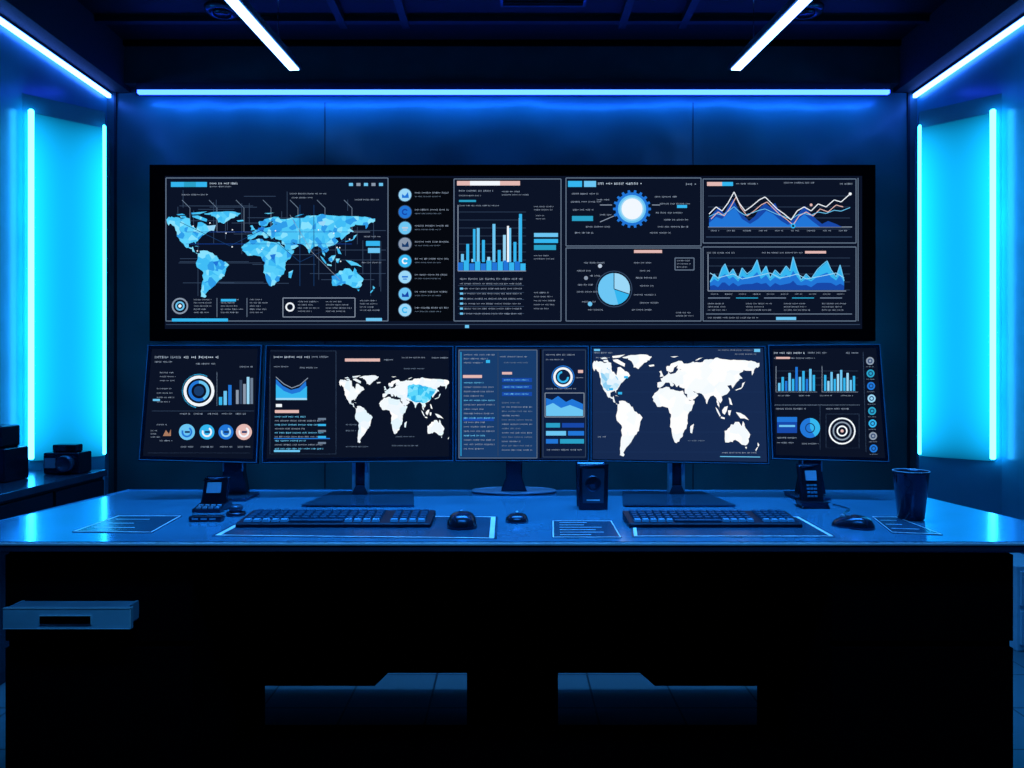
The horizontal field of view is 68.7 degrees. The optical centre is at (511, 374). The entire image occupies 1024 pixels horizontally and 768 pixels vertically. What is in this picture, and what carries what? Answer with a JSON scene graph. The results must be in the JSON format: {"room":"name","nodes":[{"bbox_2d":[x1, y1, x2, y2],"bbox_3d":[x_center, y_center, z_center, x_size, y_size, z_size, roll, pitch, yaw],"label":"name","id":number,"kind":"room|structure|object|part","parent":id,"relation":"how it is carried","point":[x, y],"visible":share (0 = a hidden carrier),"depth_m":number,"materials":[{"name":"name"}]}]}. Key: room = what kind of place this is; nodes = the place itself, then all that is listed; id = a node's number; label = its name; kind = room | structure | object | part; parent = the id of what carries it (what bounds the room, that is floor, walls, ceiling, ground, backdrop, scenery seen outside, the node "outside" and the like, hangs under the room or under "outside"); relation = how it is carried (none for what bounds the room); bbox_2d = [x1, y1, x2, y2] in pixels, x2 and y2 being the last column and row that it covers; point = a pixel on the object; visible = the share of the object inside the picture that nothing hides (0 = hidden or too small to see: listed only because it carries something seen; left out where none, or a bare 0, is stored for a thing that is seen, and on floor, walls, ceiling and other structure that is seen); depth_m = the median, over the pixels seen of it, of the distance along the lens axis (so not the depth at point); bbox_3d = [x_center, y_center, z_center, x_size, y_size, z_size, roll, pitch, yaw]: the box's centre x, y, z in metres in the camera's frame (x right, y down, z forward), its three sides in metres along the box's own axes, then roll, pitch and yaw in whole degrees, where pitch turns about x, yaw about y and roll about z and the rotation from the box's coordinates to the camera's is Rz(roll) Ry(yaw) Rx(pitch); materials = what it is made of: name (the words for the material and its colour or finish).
{"room":"control room","nodes":[
{"label":"control room","id":0,"kind":"room"},
{"bbox_2d":[0,25,106,445],"bbox_3d":[-2.430,-0.365,1.700,0.100,3.130,5.400,0,0,0],"label":"wall","id":1,"kind":"structure","parent":0,"point":[24,69],"depth_m":3.58,"materials":[{"name":"blue paint"}]},
{"bbox_2d":[0,14,111,97],"bbox_3d":[-2.362,-1.641,2.695,0.035,0.033,3.390,0,0,0],"label":"led strip","id":2,"kind":"object","parent":1,"relation":"attached to","point":[4,21],"visible":1,"depth_m":3.83,"materials":[{"name":"white plastic"}]},
{"bbox_2d":[0,0,130,92],"bbox_3d":[-2.310,-1.794,1.700,0.140,0.273,5.400,0,0,0],"label":"ceiling","id":3,"kind":"structure","parent":1,"relation":"attached to","point":[68,28],"depth_m":3.87,"materials":[{"name":"paint"}]},
{"bbox_2d":[22,93,108,494],"bbox_3d":[-2.250,-0.085,4.020,0.260,2.570,0.760,0,0,0],"label":"wall","id":4,"kind":"structure","parent":0,"point":[42,106],"depth_m":3.72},
{"bbox_2d":[28,109,105,460],"bbox_3d":[-2.230,-0.435,3.759,0.041,1.710,0.347,0,0,44],"label":"light panel","id":5,"kind":"object","parent":4,"relation":"attached to","point":[67,159],"visible":0.98,"depth_m":3.76,"materials":[{"name":"blue plastic"}]},
{"bbox_2d":[107,88,916,493],"bbox_3d":[0.000,-0.365,4.450,4.960,3.130,0.100,0,0,0],"label":"wall","id":6,"kind":"structure","parent":0,"point":[151,130],"depth_m":4.40,"materials":[{"name":"paint"}]},
{"bbox_2d":[114,92,116,492],"bbox_3d":[-2.326,-0.280,4.394,0.012,2.760,0.012,0,0,0],"label":"trim","id":7,"kind":"structure","parent":6,"relation":"attached to","point":[115,93],"depth_m":4.39,"materials":[{"name":"blue metal"}]},
{"bbox_2d":[324,103,325,488],"bbox_3d":[-1.099,-0.250,4.399,0.006,2.700,0.002,0,0,0],"label":"trim","id":8,"kind":"structure","parent":6,"relation":"attached to","point":[324,103],"depth_m":4.40,"materials":[{"name":"metal"}]},
{"bbox_2d":[125,46,898,87],"bbox_3d":[0.000,-1.792,4.365,4.480,0.215,0.070,0,0,0],"label":"ceiling","id":9,"kind":"structure","parent":6,"relation":"attached to","point":[142,63],"depth_m":4.33,"materials":[{"name":"paint"}]},
{"bbox_2d":[123,40,900,45],"bbox_3d":[0.000,-1.915,4.355,4.480,0.030,0.090,0,0,0],"label":"trim","id":10,"kind":"structure","parent":6,"relation":"attached to","point":[125,42],"depth_m":4.31,"materials":[{"name":"black metal"}]},
{"bbox_2d":[149,165,875,341],"bbox_3d":[0.003,-0.700,4.345,4.162,1.010,0.106,0,0,0],"label":"wall display","id":11,"kind":"object","parent":6,"relation":"attached to","point":[238,253],"visible":1,"depth_m":4.30,"materials":[{"name":"black plastic"}]},
{"bbox_2d":[136,82,890,95],"bbox_3d":[0.009,-1.651,4.350,4.342,0.066,0.100,0,0,0],"label":"led strip","id":12,"kind":"object","parent":6,"relation":"attached to","point":[142,88],"visible":1,"depth_m":4.31,"materials":[{"name":"white plastic"}]},
{"bbox_2d":[692,103,693,489],"bbox_3d":[1.063,-0.250,4.399,0.006,2.700,0.002,0,0,0],"label":"trim","id":13,"kind":"structure","parent":6,"relation":"attached to","point":[692,103],"depth_m":4.40,"materials":[{"name":"metal"}]},
{"bbox_2d":[907,92,909,467],"bbox_3d":[2.326,-0.280,4.394,0.012,2.760,0.012,0,0,0],"label":"trim","id":14,"kind":"structure","parent":6,"relation":"attached to","point":[908,93],"depth_m":4.39,"materials":[{"name":"blue metal"}]},
{"bbox_2d":[77,0,946,39],"bbox_3d":[0.000,-1.980,1.700,4.960,0.100,5.600,0,0,0],"label":"ceiling","id":15,"kind":"structure","parent":0,"point":[96,7],"depth_m":4.12,"materials":[{"name":"paint"}]},
{"bbox_2d":[204,0,237,19],"bbox_3d":[-1.529,-1.913,3.950,0.180,0.034,0.180,0,0,0],"label":"recessed light","id":16,"kind":"object","parent":15,"relation":"in","point":[215,9],"visible":0.94,"depth_m":3.92,"materials":[{"name":"metal"}]},
{"bbox_2d":[224,0,301,69],"bbox_3d":[-1.211,-1.762,2.982,0.076,0.336,1.900,0,0,4],"label":"linear pendant light","id":17,"kind":"object","parent":15,"relation":"hanging from","point":[243,9],"visible":1,"depth_m":3.51,"materials":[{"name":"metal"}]},
{"bbox_2d":[326,0,347,28],"bbox_3d":[-0.920,-1.913,2.550,0.040,0.035,3.100,0,0,0],"label":"trim","id":18,"kind":"structure","parent":15,"relation":"attached to","point":[334,5],"depth_m":3.93,"materials":[{"name":"metal"}]},
{"bbox_2d":[393,0,409,28],"bbox_3d":[-0.580,-1.913,2.550,0.040,0.035,3.100,0,0,0],"label":"trim","id":19,"kind":"structure","parent":15,"relation":"attached to","point":[399,4],"depth_m":3.94,"materials":[{"name":"metal"}]},
{"bbox_2d":[95,15,928,23],"bbox_3d":[0.000,-1.915,4.040,4.480,0.030,0.040,0,0,0],"label":"trim","id":20,"kind":"structure","parent":15,"relation":"attached to","point":[100,19],"depth_m":4.02,"materials":[{"name":"metal"}]},
{"bbox_2d":[500,0,586,6],"bbox_3d":[0.160,-1.920,3.800,0.440,0.020,0.180,0,0,0],"label":"ceiling vent","id":21,"kind":"object","parent":15,"relation":"in","point":[502,4],"visible":1,"depth_m":3.88,"materials":[{"name":"metal"}]},
{"bbox_2d":[618,0,634,28],"bbox_3d":[0.600,-1.913,2.550,0.040,0.035,3.100,0,0,0],"label":"trim","id":22,"kind":"structure","parent":15,"relation":"attached to","point":[628,4],"depth_m":3.93,"materials":[{"name":"metal"}]},
{"bbox_2d":[678,0,699,28],"bbox_3d":[0.930,-1.913,2.550,0.040,0.035,3.100,0,0,0],"label":"trim","id":23,"kind":"structure","parent":15,"relation":"attached to","point":[691,5],"depth_m":3.93,"materials":[{"name":"metal"}]},
{"bbox_2d":[728,0,812,70],"bbox_3d":[1.273,-1.762,2.985,0.076,0.336,1.900,0,0,-6],"label":"linear pendant light","id":24,"kind":"object","parent":15,"relation":"hanging from","point":[791,9],"visible":1,"depth_m":3.52,"materials":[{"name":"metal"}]},
{"bbox_2d":[794,0,823,19],"bbox_3d":[1.550,-1.913,3.950,0.180,0.034,0.180,0,0,0],"label":"recessed light","id":25,"kind":"object","parent":15,"relation":"in","point":[814,9],"visible":0.66,"depth_m":3.92,"materials":[{"name":"metal"}]},
{"bbox_2d":[0,649,1023,767],"bbox_3d":[0.000,1.250,1.700,4.960,0.100,5.600,0,0,0],"label":"floor","id":26,"kind":"structure","parent":0,"point":[398,698],"depth_m":2.74,"materials":[{"name":"tile"}]},
{"bbox_2d":[0,470,106,684],"bbox_3d":[-2.162,0.829,3.010,0.427,0.743,1.220,0,0,0],"label":"counter","id":27,"kind":"object","parent":26,"relation":"on","point":[39,491],"visible":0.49,"depth_m":3.13,"materials":[{"name":"black plastic"}]},
{"bbox_2d":[0,424,27,482],"bbox_3d":[-2.200,0.337,3.238,0.120,0.240,0.164,0,0,0],"label":"case","id":28,"kind":"object","parent":27,"relation":"on","point":[13,457],"visible":1,"depth_m":3.23,"materials":[{"name":"black plastic"}]},
{"bbox_3d":[-1.968,0.821,3.010,0.016,0.638,0.380,0,0,0],"label":"door","id":29,"kind":"part","parent":27,"relation":"part of","materials":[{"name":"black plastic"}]},
{"bbox_2d":[44,444,90,473],"bbox_3d":[-2.072,0.389,3.475,0.165,0.134,0.150,0,0,0],"label":"camera","id":30,"kind":"object","parent":27,"relation":"on","point":[64,458],"visible":1,"depth_m":3.44,"materials":[{"name":"black plastic"}]},
{"bbox_3d":[-2.121,0.405,3.438,0.048,0.045,0.004,0,0,0],"label":"grip panel","id":31,"kind":"part","parent":30,"relation":"part of","materials":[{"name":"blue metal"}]},
{"bbox_3d":[-1.968,0.821,3.410,0.016,0.638,0.380,0,0,0],"label":"door","id":32,"kind":"part","parent":27,"relation":"part of","materials":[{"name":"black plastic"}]},
{"bbox_2d":[220,725,803,767],"bbox_3d":[0.000,1.198,1.580,3.000,0.004,1.960,0,0,0],"label":"floor","id":33,"kind":"structure","parent":26,"relation":"on","point":[277,746],"depth_m":2.39,"materials":[{"name":"black"}]},
{"bbox_2d":[0,489,1023,767],"bbox_3d":[0.000,0.806,2.469,3.249,0.777,0.930,0,0,0],"label":"desk","id":34,"kind":"object","parent":33,"relation":"on","point":[879,647],"depth_m":2.22,"materials":[{"name":"metal"}]},
{"bbox_3d":[-1.197,0.656,2.007,0.140,0.024,0.006,0,0,0],"label":"handle","id":35,"kind":"part","parent":34,"relation":"part of","materials":[{"name":"metal"}]},
{"bbox_3d":[-1.194,0.653,2.049,0.344,0.057,0.082,0,0,0],"label":"drawer","id":36,"kind":"part","parent":34,"relation":"part of","materials":[{"name":"metal"}]},
{"bbox_2d":[72,516,180,532],"bbox_3d":[-1.143,0.449,2.262,0.236,0.002,0.257,0,0,0],"label":"document","id":37,"kind":"object","parent":34,"relation":"on","point":[117,524],"visible":1,"depth_m":2.25,"materials":[{"name":"paper"}]},
{"bbox_2d":[138,344,263,501],"bbox_3d":[-1.135,0.168,2.742,0.420,0.565,0.157,0,0,0],"label":"monitor","id":38,"kind":"object","parent":34,"relation":"on","point":[202,403],"visible":0.94,"depth_m":2.73,"materials":[{"name":"black plastic"}]},
{"bbox_2d":[189,515,224,521],"bbox_3d":[-0.943,0.442,2.313,0.100,0.016,0.036,0,0,0],"label":"hub","id":39,"kind":"object","parent":34,"relation":"on","point":[194,518],"visible":1,"depth_m":2.30,"materials":[{"name":"black plastic"}]},
{"bbox_2d":[192,476,231,512],"bbox_3d":[-0.999,0.397,2.498,0.092,0.107,0.107,0,0,0],"label":"desk phone","id":40,"kind":"object","parent":34,"relation":"on","point":[215,493],"visible":1,"depth_m":2.51,"materials":[{"name":"black plastic"}]},
{"bbox_3d":[-0.887,0.434,2.408,0.062,0.032,0.062,0,0,0],"label":"rotary knob","id":41,"kind":"part","parent":34,"relation":"part of","materials":[{"name":"black plastic"}]},
{"bbox_2d":[212,516,497,538],"bbox_3d":[-0.438,0.449,2.231,0.809,0.002,0.318,0,0,2],"label":"desk mat","id":42,"kind":"object","parent":34,"relation":"on","point":[487,526],"visible":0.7,"depth_m":2.13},
{"bbox_2d":[236,509,435,527],"bbox_3d":[-0.526,0.433,2.275,0.572,0.030,0.150,0,0,0],"label":"keyboard","id":43,"kind":"object","parent":42,"relation":"on","point":[259,518],"visible":1,"depth_m":2.23,"materials":[{"name":"black plastic"}]},
{"bbox_2d":[447,510,476,529],"bbox_3d":[-0.148,0.425,2.222,0.090,0.045,0.124,0,0,0],"label":"computer mouse","id":44,"kind":"object","parent":42,"relation":"on","point":[460,520],"visible":1,"depth_m":2.18,"materials":[{"name":"black plastic"}]},
{"bbox_2d":[261,344,453,506],"bbox_3d":[-0.566,0.168,2.697,0.705,0.563,0.292,0,0,0],"label":"monitor","id":45,"kind":"object","parent":34,"relation":"on","point":[358,405],"visible":1,"depth_m":2.77,"materials":[{"name":"black plastic"}]},
{"bbox_3d":[0.000,0.837,2.515,1.778,0.717,0.030,0,0,0],"label":"modesty panel","id":46,"kind":"part","parent":34,"relation":"part of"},
{"bbox_3d":[0.000,0.465,2.024,3.220,0.022,0.012,0,0,0],"label":"edge trim","id":47,"kind":"part","parent":34,"relation":"part of","materials":[{"name":"metal"}]},
{"bbox_2d":[506,511,527,523],"bbox_3d":[0.015,0.436,2.308,0.070,0.028,0.085,0,0,0],"label":"computer mouse","id":48,"kind":"object","parent":34,"relation":"on","point":[513,518],"visible":1,"depth_m":2.28,"materials":[{"name":"black plastic"}]},
{"bbox_2d":[455,345,588,494],"bbox_3d":[0.038,0.168,2.867,0.504,0.559,0.183,0,0,0],"label":"monitor","id":49,"kind":"object","parent":34,"relation":"on","point":[515,405],"visible":1,"depth_m":2.79,"materials":[{"name":"black plastic"}]},
{"bbox_2d":[552,521,621,537],"bbox_3d":[0.209,0.449,2.188,0.198,0.002,0.241,0,0,0],"label":"document","id":50,"kind":"object","parent":34,"relation":"on","point":[560,529],"visible":1,"depth_m":2.17,"materials":[{"name":"white paper"}]},
{"bbox_2d":[576,461,608,509],"bbox_3d":[0.271,0.376,2.535,0.104,0.158,0.085,0,0,0],"label":"speaker","id":51,"kind":"object","parent":34,"relation":"on","point":[591,476],"visible":0.99,"depth_m":2.50},
{"bbox_2d":[582,469,603,502],"bbox_3d":[0.271,0.370,2.500,0.074,0.114,0.008,0,0,0],"label":"grille","id":52,"kind":"object","parent":51,"relation":"attached to","point":[592,479],"depth_m":2.50,"materials":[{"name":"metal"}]},
{"bbox_2d":[590,345,769,506],"bbox_3d":[0.618,0.169,2.700,0.658,0.561,0.300,0,0,0],"label":"monitor","id":53,"kind":"object","parent":34,"relation":"on","point":[675,406],"visible":1,"depth_m":2.77,"materials":[{"name":"black plastic"}]},
{"bbox_2d":[631,517,835,536],"bbox_3d":[0.623,0.449,2.227,0.579,0.002,0.293,0,0,0],"label":"desk mat","id":54,"kind":"object","parent":34,"relation":"on","point":[808,529],"visible":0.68,"depth_m":2.13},
{"bbox_2d":[622,510,801,527],"bbox_3d":[0.599,0.433,2.270,0.508,0.030,0.140,0,0,0],"label":"keyboard","id":55,"kind":"object","parent":54,"relation":"on","point":[639,518],"visible":1,"depth_m":2.23,"materials":[{"name":"black plastic"}]},
{"bbox_2d":[794,464,830,508],"bbox_3d":[1.023,0.381,2.558,0.103,0.148,0.082,0,0,0],"label":"cordless phone","id":56,"kind":"object","parent":34,"relation":"on","point":[809,475],"visible":1,"depth_m":2.56,"materials":[{"name":"black plastic"}]},
{"bbox_2d":[766,344,889,499],"bbox_3d":[1.151,0.167,2.747,0.406,0.567,0.146,0,0,0],"label":"monitor","id":57,"kind":"object","parent":34,"relation":"on","point":[827,401],"visible":0.95,"depth_m":2.74,"materials":[{"name":"black plastic"}]},
{"bbox_2d":[831,504,874,530],"bbox_3d":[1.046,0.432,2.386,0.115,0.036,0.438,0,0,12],"label":"computer mouse","id":58,"kind":"object","parent":34,"relation":"on","point":[856,522],"visible":1,"depth_m":2.19,"materials":[{"name":"black plastic"}]},
{"bbox_2d":[873,517,942,534],"bbox_3d":[1.150,0.449,2.240,0.135,0.002,0.267,0,0,0],"label":"document","id":59,"kind":"object","parent":34,"relation":"on","point":[893,524],"visible":1,"depth_m":2.22,"materials":[{"name":"white paper"}]},
{"bbox_2d":[892,468,929,520],"bbox_3d":[1.247,0.374,2.341,0.107,0.152,0.107,0,0,0],"label":"cup","id":60,"kind":"object","parent":34,"relation":"on","point":[911,486],"visible":1,"depth_m":2.31,"materials":[{"name":"plastic"}]},
{"bbox_2d":[1010,553,1023,650],"bbox_3d":[2.281,1.015,3.410,0.182,0.370,0.360,0,0,0],"label":"drawer unit","id":61,"kind":"object","parent":26,"relation":"on","point":[1017,644],"visible":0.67,"depth_m":3.25,"materials":[{"name":"metal"}]},
{"bbox_3d":[2.281,0.925,3.244,0.158,0.150,0.012,0,0,0],"label":"drawer","id":62,"kind":"part","parent":61,"relation":"part of","materials":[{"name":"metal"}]},
{"bbox_3d":[2.281,1.095,3.244,0.158,0.150,0.012,0,0,0],"label":"drawer","id":63,"kind":"part","parent":61,"relation":"part of","materials":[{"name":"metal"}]},
{"bbox_2d":[915,93,1001,514],"bbox_3d":[2.250,-0.085,4.020,0.260,2.570,0.760,0,0,0],"label":"wall","id":64,"kind":"structure","parent":0,"point":[976,484],"depth_m":3.73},
{"bbox_2d":[918,109,995,460],"bbox_3d":[2.230,-0.435,3.759,0.041,1.710,0.347,0,0,-44],"label":"light panel","id":65,"kind":"object","parent":64,"relation":"attached to","point":[957,159],"visible":1,"depth_m":3.76,"materials":[{"name":"blue plastic"}]},
{"bbox_2d":[917,25,1023,553],"bbox_3d":[2.430,-0.365,1.700,0.100,3.130,5.400,0,0,0],"label":"wall","id":66,"kind":"structure","parent":0,"point":[999,69],"depth_m":3.57,"materials":[{"name":"blue paint"}]},
{"bbox_2d":[893,0,1023,92],"bbox_3d":[2.310,-1.794,1.700,0.140,0.273,5.400,0,0,0],"label":"trim","id":67,"kind":"structure","parent":66,"relation":"attached to","point":[955,28],"depth_m":3.87,"materials":[{"name":"metal"}]},
{"bbox_2d":[912,14,1023,97],"bbox_3d":[2.362,-1.641,2.695,0.035,0.033,3.390,0,0,0],"label":"led strip","id":68,"kind":"object","parent":66,"relation":"attached to","point":[1019,21],"visible":1,"depth_m":3.83,"materials":[{"name":"white plastic"}]}
]}

